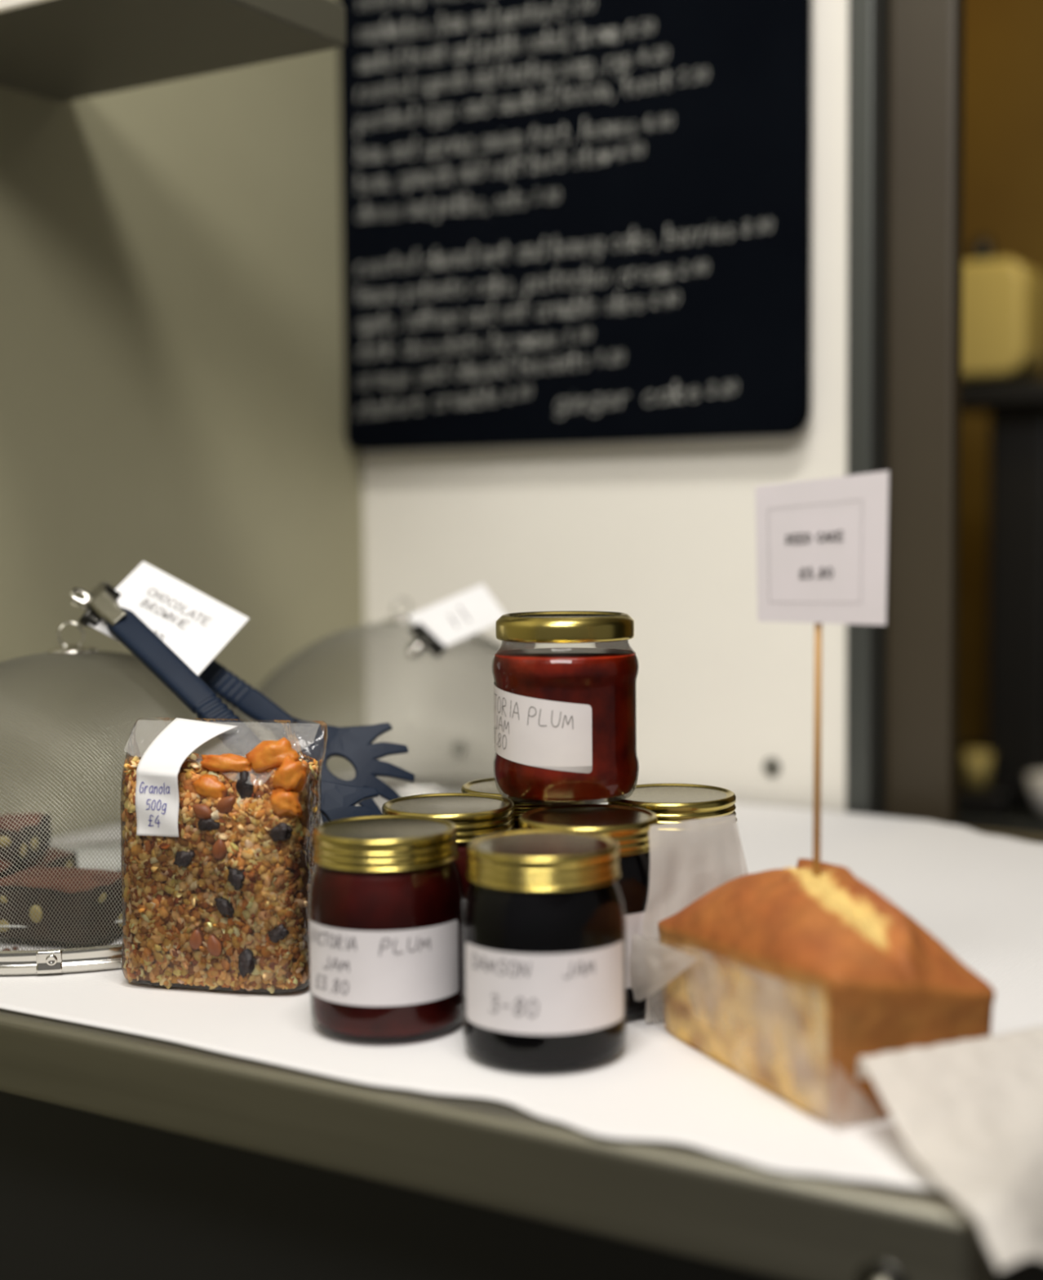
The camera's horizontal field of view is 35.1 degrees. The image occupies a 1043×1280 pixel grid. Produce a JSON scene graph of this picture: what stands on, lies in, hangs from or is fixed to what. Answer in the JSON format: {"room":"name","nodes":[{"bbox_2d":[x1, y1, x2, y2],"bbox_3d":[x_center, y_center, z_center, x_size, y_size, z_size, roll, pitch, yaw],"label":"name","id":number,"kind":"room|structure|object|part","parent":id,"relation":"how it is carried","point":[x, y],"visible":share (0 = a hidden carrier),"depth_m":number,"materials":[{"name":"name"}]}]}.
{"room":"shop","nodes":[
{"label":"shop","id":0,"kind":"room"},
{"bbox_2d":[0,0,367,839],"bbox_3d":[-0.756,-0.245,0.846,0.100,2.700,2.140,2,5,31],"label":"wall","id":1,"kind":"structure","parent":0,"point":[172,397],"depth_m":1.49,"materials":[{"name":"grey paint"}]},
{"bbox_2d":[0,0,346,102],"bbox_3d":[-0.306,-0.450,1.203,0.295,0.036,0.198,2,5,31],"label":"wall shelf","id":2,"kind":"object","parent":1,"relation":"attached to","point":[59,51],"visible":1,"depth_m":1.19,"materials":[{"name":"grey paint"}]},
{"bbox_2d":[362,0,964,825],"bbox_3d":[0.085,-0.307,1.645,0.719,2.700,0.120,2,5,31],"label":"wall","id":3,"kind":"structure","parent":0,"point":[661,534],"depth_m":1.52,"materials":[{"name":"beige paint"}]},
{"bbox_2d":[452,740,466,756],"bbox_3d":[-0.064,0.112,1.693,0.017,0.017,0.003,2,5,31],"label":"plug","id":4,"kind":"object","parent":3,"relation":"attached to","point":[463,743],"visible":0.34,"depth_m":1.69,"materials":[{"name":"grey"}]},
{"bbox_2d":[337,0,811,451],"bbox_3d":[0.033,-0.500,1.567,0.506,0.624,0.017,2,5,31],"label":"menu board","id":5,"kind":"object","parent":3,"relation":"attached to","point":[564,221],"visible":1,"depth_m":1.55,"materials":[{"name":"paint"}]},
{"bbox_2d":[763,757,781,776],"bbox_3d":[0.230,0.117,1.516,0.017,0.017,0.003,2,5,31],"label":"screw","id":6,"kind":"object","parent":3,"relation":"attached to","point":[771,766],"visible":1,"depth_m":1.51,"materials":[{"name":"grey metal"}]},
{"bbox_2d":[845,0,888,815],"bbox_3d":[0.328,-0.300,1.494,0.023,2.700,0.130,2,5,31],"label":"trim","id":7,"kind":"structure","parent":3,"relation":"attached to","point":[868,20],"depth_m":1.44,"materials":[{"name":"grey metal"}]},
{"bbox_2d":[959,0,1042,746],"bbox_3d":[1.327,-0.410,2.972,3.400,2.700,0.100,2,5,31],"label":"wall","id":8,"kind":"structure","parent":0,"point":[1003,160],"depth_m":3.14,"materials":[{"name":"paint"}]},
{"bbox_3d":[0.526,1.110,0.935,6.200,0.040,6.600,2,5,31],"label":"floor","id":9,"kind":"structure","parent":0,"visible":0},
{"bbox_2d":[0,825,1042,1279],"bbox_3d":[0.002,0.624,1.202,0.868,0.894,0.801,2,5,31],"label":"countertop","id":10,"kind":"structure","parent":9,"relation":"on","point":[124,1156],"depth_m":0.80,"materials":[{"name":"cream paint"},{"name":"white paper"}]},
{"bbox_2d":[0,772,1042,1191],"bbox_3d":[-0.002,0.175,1.177,0.868,0.001,0.795,2,5,31],"label":"tablecloth","id":11,"kind":"object","parent":10,"relation":"on","point":[980,895],"visible":0.32,"depth_m":0.85,"materials":[{"name":"white fabric"}]},
{"bbox_2d":[2,946,18,951],"bbox_3d":[-0.286,0.187,0.984,0.097,0.006,0.028,1,4,19],"label":"crumbs","id":12,"kind":"object","parent":11,"relation":"on","point":[15,948],"visible":0.21,"depth_m":1.00,"materials":[{"name":"brown food"}]},
{"bbox_2d":[0,845,122,927],"bbox_3d":[-0.302,0.173,1.144,0.260,0.012,0.260,2,5,31],"label":"serving plate","id":13,"kind":"object","parent":11,"relation":"on","point":[104,846],"visible":0.06,"depth_m":1.25,"materials":[{"name":"white"}]},
{"bbox_2d":[0,859,17,878],"bbox_3d":[-0.365,0.159,1.056,0.074,0.036,0.055,-1,4,1],"label":"brownie","id":14,"kind":"object","parent":13,"relation":"on","point":[2,862],"visible":0.07,"depth_m":1.06,"materials":[{"name":"brown food"}]},
{"bbox_2d":[17,848,78,871],"bbox_3d":[-0.348,0.159,1.124,0.075,0.033,0.064,0,4,11],"label":"brownie","id":15,"kind":"object","parent":13,"relation":"on","point":[52,849],"visible":0.06,"depth_m":1.12,"materials":[{"name":"brown food"}]},
{"bbox_2d":[0,813,51,864],"bbox_3d":[-0.358,0.130,1.093,0.078,0.028,0.055,0,4,6],"label":"brownie","id":16,"kind":"object","parent":15,"relation":"on","point":[24,814],"visible":0.7,"depth_m":1.08,"materials":[{"name":"brown food"}]},
{"bbox_2d":[0,866,122,944],"bbox_3d":[-0.289,0.163,1.034,0.079,0.038,0.055,1,4,19],"label":"brownie","id":17,"kind":"object","parent":13,"relation":"on","point":[33,867],"visible":0.51,"depth_m":1.01,"materials":[{"name":"brown food"}]},
{"bbox_2d":[0,621,311,975],"bbox_3d":[-0.299,0.084,1.110,0.340,0.194,0.340,1,4,19],"label":"cover","id":18,"kind":"object","parent":11,"relation":"on","point":[107,957],"visible":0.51,"depth_m":1.01,"materials":[{"name":"silver metal"}]},
{"bbox_2d":[88,560,249,675],"bbox_3d":[-0.232,-0.013,1.082,0.095,0.077,0.050,0,4,13],"label":"price card","id":19,"kind":"object","parent":18,"relation":"attached to","point":[196,626],"visible":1,"depth_m":1.09,"materials":[{"name":"grey paper"}]},
{"bbox_2d":[70,585,120,627],"bbox_3d":[-0.282,-0.022,1.081,0.026,0.027,0.031,1,4,28],"label":"clip","id":20,"kind":"object","parent":19,"relation":"attached to","point":[91,616],"visible":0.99,"depth_m":1.08,"materials":[{"name":"grey metal"}]},
{"bbox_3d":[-0.288,-0.024,1.082,0.017,0.003,0.010,23,49,6],"label":"handle","id":21,"kind":"part","parent":20,"relation":"part of","materials":[{"name":"silver metal"}]},
{"bbox_3d":[-0.286,-0.028,1.077,0.017,0.003,0.010,23,49,6],"label":"handle","id":22,"kind":"part","parent":20,"relation":"part of","materials":[{"name":"silver metal"}]},
{"bbox_2d":[87,581,414,868],"bbox_3d":[-0.186,0.055,1.049,0.253,0.184,0.132,2,5,31],"label":"serving tongs","id":23,"kind":"object","parent":18,"relation":"on","point":[340,797],"visible":0.64,"depth_m":1.05,"materials":[{"name":"blue plastic"}]},
{"bbox_3d":[-0.207,0.032,1.030,0.020,0.011,0.165,-33,59,-30],"label":"handle","id":24,"kind":"part","parent":23,"relation":"part of","materials":[{"name":"blue plastic"}]},
{"bbox_3d":[-0.212,0.019,1.098,0.165,0.020,0.011,31,-24,26],"label":"handle","id":25,"kind":"part","parent":23,"relation":"part of","materials":[{"name":"blue plastic"}]},
{"bbox_2d":[120,717,328,993],"bbox_3d":[-0.169,0.118,0.927,0.119,0.148,0.054,0,4,14],"label":"bag","id":26,"kind":"object","parent":11,"relation":"on","point":[157,790],"visible":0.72,"depth_m":0.91,"materials":[{"name":"clear"}]},
{"bbox_2d":[173,849,195,867],"bbox_3d":[-0.185,0.120,0.909,0.013,0.011,0.009,2,4,28],"label":"raisin","id":27,"kind":"object","parent":26,"relation":"in","point":[183,858],"visible":1,"depth_m":0.91,"materials":[{"name":"black food"}]},
{"bbox_2d":[189,926,204,950],"bbox_3d":[-0.179,0.165,0.909,0.008,0.013,0.006,1,4,26],"label":"almond","id":28,"kind":"object","parent":26,"relation":"in","point":[197,937],"visible":1,"depth_m":0.91,"materials":[{"name":"brown food"}]},
{"bbox_2d":[191,804,213,819],"bbox_3d":[-0.175,0.095,0.906,0.012,0.009,0.006,0,4,11],"label":"almond","id":29,"kind":"object","parent":26,"relation":"in","point":[203,811],"visible":1,"depth_m":0.90,"materials":[{"name":"brown food"}]},
{"bbox_2d":[197,818,220,831],"bbox_3d":[-0.171,0.101,0.906,0.014,0.008,0.008,-1,4,-2],"label":"raisin","id":30,"kind":"object","parent":26,"relation":"in","point":[203,824],"visible":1,"depth_m":0.90,"materials":[{"name":"black food"}]},
{"bbox_2d":[191,773,227,799],"bbox_3d":[-0.172,0.082,0.910,0.022,0.016,0.011,0,4,7],"label":"apricot","id":31,"kind":"object","parent":26,"relation":"in","point":[208,785],"visible":1,"depth_m":0.91,"materials":[{"name":"orange food"}]},
{"bbox_2d":[207,933,222,957],"bbox_3d":[-0.169,0.168,0.907,0.009,0.013,0.006,1,4,16],"label":"almond","id":32,"kind":"object","parent":26,"relation":"in","point":[215,947],"visible":1,"depth_m":0.90,"materials":[{"name":"brown food"}]},
{"bbox_2d":[212,838,226,860],"bbox_3d":[-0.165,0.114,0.903,0.008,0.013,0.006,0,4,6],"label":"almond","id":33,"kind":"object","parent":26,"relation":"in","point":[219,848],"visible":1,"depth_m":0.90,"materials":[{"name":"brown food"}]},
{"bbox_2d":[121,752,319,993],"bbox_3d":[-0.169,0.130,0.928,0.113,0.129,0.052,0,4,14],"label":"granola","id":34,"kind":"object","parent":26,"relation":"in","point":[166,901],"visible":0.9,"depth_m":0.91,"materials":[{"name":"brown food"}]},
{"bbox_2d":[213,896,234,918],"bbox_3d":[-0.163,0.147,0.904,0.012,0.012,0.008,0,4,5],"label":"raisin","id":35,"kind":"object","parent":26,"relation":"in","point":[224,906],"visible":1,"depth_m":0.90,"materials":[{"name":"black food"}]},
{"bbox_2d":[200,753,252,773],"bbox_3d":[-0.163,0.068,0.910,0.032,0.011,0.011,0,4,11],"label":"apricot","id":36,"kind":"object","parent":26,"relation":"in","point":[227,762],"visible":1,"depth_m":0.91,"materials":[{"name":"orange food"}]},
{"bbox_2d":[216,795,235,813],"bbox_3d":[-0.162,0.090,0.904,0.011,0.010,0.006,1,4,21],"label":"almond","id":37,"kind":"object","parent":26,"relation":"in","point":[225,805],"visible":1,"depth_m":0.90,"materials":[{"name":"brown food"}]},
{"bbox_2d":[227,867,245,893],"bbox_3d":[-0.155,0.131,0.901,0.011,0.016,0.009,1,4,28],"label":"raisin","id":38,"kind":"object","parent":26,"relation":"in","point":[236,877],"visible":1,"depth_m":0.90,"materials":[{"name":"black food"}]},
{"bbox_2d":[235,770,253,800],"bbox_3d":[-0.152,0.080,0.905,0.010,0.017,0.009,-1,4,-2],"label":"raisin","id":39,"kind":"object","parent":26,"relation":"in","point":[244,787],"visible":1,"depth_m":0.90,"materials":[{"name":"black food"}]},
{"bbox_2d":[238,947,256,977],"bbox_3d":[-0.150,0.177,0.903,0.010,0.017,0.011,-1,4,-12],"label":"raisin","id":40,"kind":"object","parent":26,"relation":"in","point":[246,962],"visible":1,"depth_m":0.90,"materials":[{"name":"black food"}]},
{"bbox_2d":[245,737,299,773],"bbox_3d":[-0.137,0.064,0.907,0.031,0.021,0.017,-1,4,0],"label":"apricot","id":41,"kind":"object","parent":26,"relation":"in","point":[268,754],"visible":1,"depth_m":0.90,"materials":[{"name":"orange food"}]},
{"bbox_2d":[268,924,289,942],"bbox_3d":[-0.132,0.159,0.897,0.012,0.011,0.007,0,4,4],"label":"raisin","id":42,"kind":"object","parent":26,"relation":"in","point":[280,932],"visible":1,"depth_m":0.90,"materials":[{"name":"black food"}]},
{"bbox_2d":[268,822,293,841],"bbox_3d":[-0.131,0.104,0.895,0.012,0.011,0.008,2,5,34],"label":"raisin","id":43,"kind":"object","parent":26,"relation":"in","point":[282,831],"visible":1,"depth_m":0.89,"materials":[{"name":"black food"}]},
{"bbox_2d":[268,787,302,817],"bbox_3d":[-0.129,0.088,0.899,0.019,0.017,0.012,0,4,6],"label":"apricot","id":44,"kind":"object","parent":26,"relation":"in","point":[284,803],"visible":1,"depth_m":0.89,"materials":[{"name":"orange food"}]},
{"bbox_2d":[272,755,306,792],"bbox_3d":[-0.127,0.074,0.900,0.016,0.022,0.018,2,5,36],"label":"apricot","id":45,"kind":"object","parent":26,"relation":"in","point":[291,775],"visible":1,"depth_m":0.90,"materials":[{"name":"orange food"}]},
{"bbox_2d":[308,814,464,1042],"bbox_3d":[-0.069,0.146,0.848,0.080,0.101,0.080,2,5,31],"label":"jam jar","id":46,"kind":"object","parent":11,"relation":"on","point":[386,895],"visible":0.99,"depth_m":0.82,"materials":[{"name":"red glass"}]},
{"bbox_3d":[-0.070,0.103,0.845,0.075,0.016,0.075,2,5,31],"label":"lid","id":47,"kind":"part","parent":46,"relation":"part of","materials":[{"name":"gold metal"}]},
{"bbox_2d":[222,598,599,823],"bbox_3d":[-0.101,0.061,1.427,0.340,0.194,0.340,1,4,24],"label":"cover","id":48,"kind":"object","parent":11,"relation":"on","point":[426,784],"visible":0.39,"depth_m":1.37,"materials":[{"name":"silver metal"}]},
{"bbox_2d":[406,622,446,658],"bbox_3d":[-0.078,0.000,1.340,0.032,0.028,0.024,-1,4,-10],"label":"clip","id":49,"kind":"object","parent":48,"relation":"attached to","point":[425,638],"visible":1,"depth_m":1.34,"materials":[{"name":"grey metal"}]},
{"bbox_3d":[-0.086,0.008,1.337,0.017,0.010,0.003,-36,-23,-28],"label":"handle","id":50,"kind":"part","parent":49,"relation":"part of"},
{"bbox_3d":[-0.085,0.005,1.332,0.017,0.010,0.003,-36,-23,-28],"label":"handle","id":51,"kind":"part","parent":49,"relation":"part of","materials":[{"name":"silver metal"}]},
{"bbox_2d":[408,583,505,646],"bbox_3d":[-0.052,-0.018,1.357,0.078,0.054,0.027,-2,4,-26],"label":"price card","id":52,"kind":"object","parent":48,"relation":"on","point":[455,619],"visible":0.92,"depth_m":1.36,"materials":[{"name":"grey paper"}]},
{"bbox_2d":[382,792,515,895],"bbox_3d":[-0.040,0.141,0.919,0.080,0.101,0.080,2,5,31],"label":"jam jar","id":53,"kind":"object","parent":11,"relation":"on","point":[474,815],"visible":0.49,"depth_m":0.90,"materials":[{"name":"gold glass"}]},
{"bbox_3d":[-0.041,0.098,0.916,0.075,0.016,0.075,2,5,31],"label":"lid","id":54,"kind":"part","parent":53,"relation":"part of","materials":[{"name":"gold metal"}]},
{"bbox_2d":[461,777,556,830],"bbox_3d":[0.002,0.136,0.981,0.080,0.101,0.080,2,5,31],"label":"jam jar","id":55,"kind":"object","parent":11,"relation":"on","point":[482,786],"visible":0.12,"depth_m":0.96,"materials":[{"name":"gold glass"}]},
{"bbox_2d":[491,610,639,804],"bbox_3d":[0.025,0.037,0.931,0.083,0.103,0.083,-1,4,-10],"label":"jam jar","id":56,"kind":"object","parent":55,"relation":"on","point":[565,731],"visible":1,"depth_m":0.90,"materials":[{"name":"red glass"}]},
{"bbox_3d":[0.024,-0.008,0.928,0.078,0.014,0.078,2,5,31],"label":"lid","id":57,"kind":"part","parent":56,"relation":"part of","materials":[{"name":"gold metal"}]},
{"bbox_2d":[461,829,626,1071],"bbox_3d":[0.011,0.149,0.801,0.080,0.101,0.080,2,5,31],"label":"jam jar","id":58,"kind":"object","parent":11,"relation":"on","point":[544,933],"visible":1,"depth_m":0.77,"materials":[{"name":"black glass"}]},
{"bbox_3d":[0.011,0.106,0.798,0.075,0.016,0.075,2,5,31],"label":"lid","id":59,"kind":"part","parent":58,"relation":"part of","materials":[{"name":"gold metal"}]},
{"bbox_2d":[519,804,657,1019],"bbox_3d":[0.036,0.143,0.877,0.080,0.101,0.080,2,5,31],"label":"jam jar","id":60,"kind":"object","parent":11,"relation":"on","point":[629,826],"visible":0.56,"depth_m":0.85,"materials":[{"name":"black glass"}]},
{"bbox_3d":[0.035,0.100,0.874,0.075,0.016,0.075,2,5,31],"label":"lid","id":61,"kind":"part","parent":60,"relation":"part of","materials":[{"name":"gold metal"}]},
{"bbox_3d":[0.036,0.145,0.877,0.080,0.098,0.080,2,5,31],"label":"glass","id":62,"kind":"part","parent":60,"relation":"part of","materials":[{"name":"clear glass"}]},
{"bbox_2d":[608,782,737,824],"bbox_3d":[0.086,0.138,0.947,0.080,0.101,0.080,2,5,31],"label":"jam jar","id":63,"kind":"object","parent":11,"relation":"on","point":[672,802],"visible":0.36,"depth_m":0.92,"materials":[{"name":"gold glass"}]},
{"bbox_2d":[657,857,995,1124],"bbox_3d":[0.139,0.153,0.782,0.091,0.093,0.164,-2,4,-23],"label":"cake","id":64,"kind":"object","parent":11,"relation":"on","point":[860,976],"visible":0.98,"depth_m":0.72,"materials":[{"name":"brown food"}]},
{"bbox_2d":[755,470,889,877],"bbox_3d":[0.141,0.024,0.777,0.063,0.206,0.011,1,4,22],"label":"sign","id":65,"kind":"object","parent":64,"relation":"on","point":[822,544],"visible":1,"depth_m":0.78,"materials":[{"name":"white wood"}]},
{"bbox_2d":[629,813,1042,1271],"bbox_3d":[0.164,0.178,0.743,0.117,0.154,0.293,-2,4,-24],"label":"parchment","id":66,"kind":"object","parent":11,"relation":"on","point":[970,1112],"visible":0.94,"depth_m":0.69,"materials":[{"name":"white paper"}]},
{"bbox_3d":[0.096,0.171,0.765,0.009,0.060,0.164,-2,4,-23],"label":"panel","id":67,"kind":"part","parent":66,"relation":"part of","materials":[{"name":"white"}]},
{"bbox_2d":[855,1260,907,1279],"bbox_3d":[0.138,0.248,0.630,0.022,0.022,0.001,2,5,31],"label":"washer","id":68,"kind":"object","parent":10,"relation":"in","point":[864,1269],"depth_m":0.63,"materials":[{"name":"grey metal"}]},
{"bbox_2d":[958,744,1042,832],"bbox_3d":[1.037,0.603,2.637,1.500,0.730,0.800,2,5,31],"label":"countertop","id":69,"kind":"structure","parent":9,"relation":"on","point":[1029,818],"depth_m":2.38,"materials":[{"name":"grey metal"}]},
{"bbox_2d":[958,377,1042,819],"bbox_3d":[0.739,-0.061,2.427,0.220,0.628,0.200,2,5,31],"label":"shelving unit","id":70,"kind":"object","parent":69,"relation":"on","point":[1015,700],"visible":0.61,"depth_m":2.41,"materials":[{"name":"black paint"}]},
{"bbox_2d":[963,750,993,787],"bbox_3d":[0.669,0.189,2.418,0.042,0.050,0.042,2,5,31],"label":"cup","id":71,"kind":"object","parent":70,"relation":"on","point":[978,763],"visible":1,"depth_m":2.40,"materials":[{"name":"yellow plastic"}]},
{"bbox_2d":[961,235,1042,382],"bbox_3d":[0.661,-0.485,2.425,0.195,0.210,0.150,2,5,31],"label":"canister","id":72,"kind":"object","parent":70,"relation":"on","point":[1002,299],"visible":0.59,"depth_m":2.34,"materials":[{"name":"yellow plastic"}]},
{"bbox_3d":[0.672,-0.566,2.407,0.036,0.045,0.036,2,5,31],"label":"knob","id":73,"kind":"part","parent":72,"relation":"part of","materials":[{"name":"black paint"}]},
{"bbox_3d":[0.736,-0.356,2.407,0.220,0.035,0.160,2,5,31],"label":"plate","id":74,"kind":"part","parent":70,"relation":"part of","materials":[{"name":"black paint"}]},
{"bbox_2d":[1026,771,1042,813],"bbox_3d":[0.776,0.226,2.368,0.100,0.062,0.100,2,5,31],"label":"bowl","id":75,"kind":"object","parent":69,"relation":"on","point":[1035,779],"visible":1,"depth_m":2.36,"materials":[{"name":"white ceramic"}]}
]}

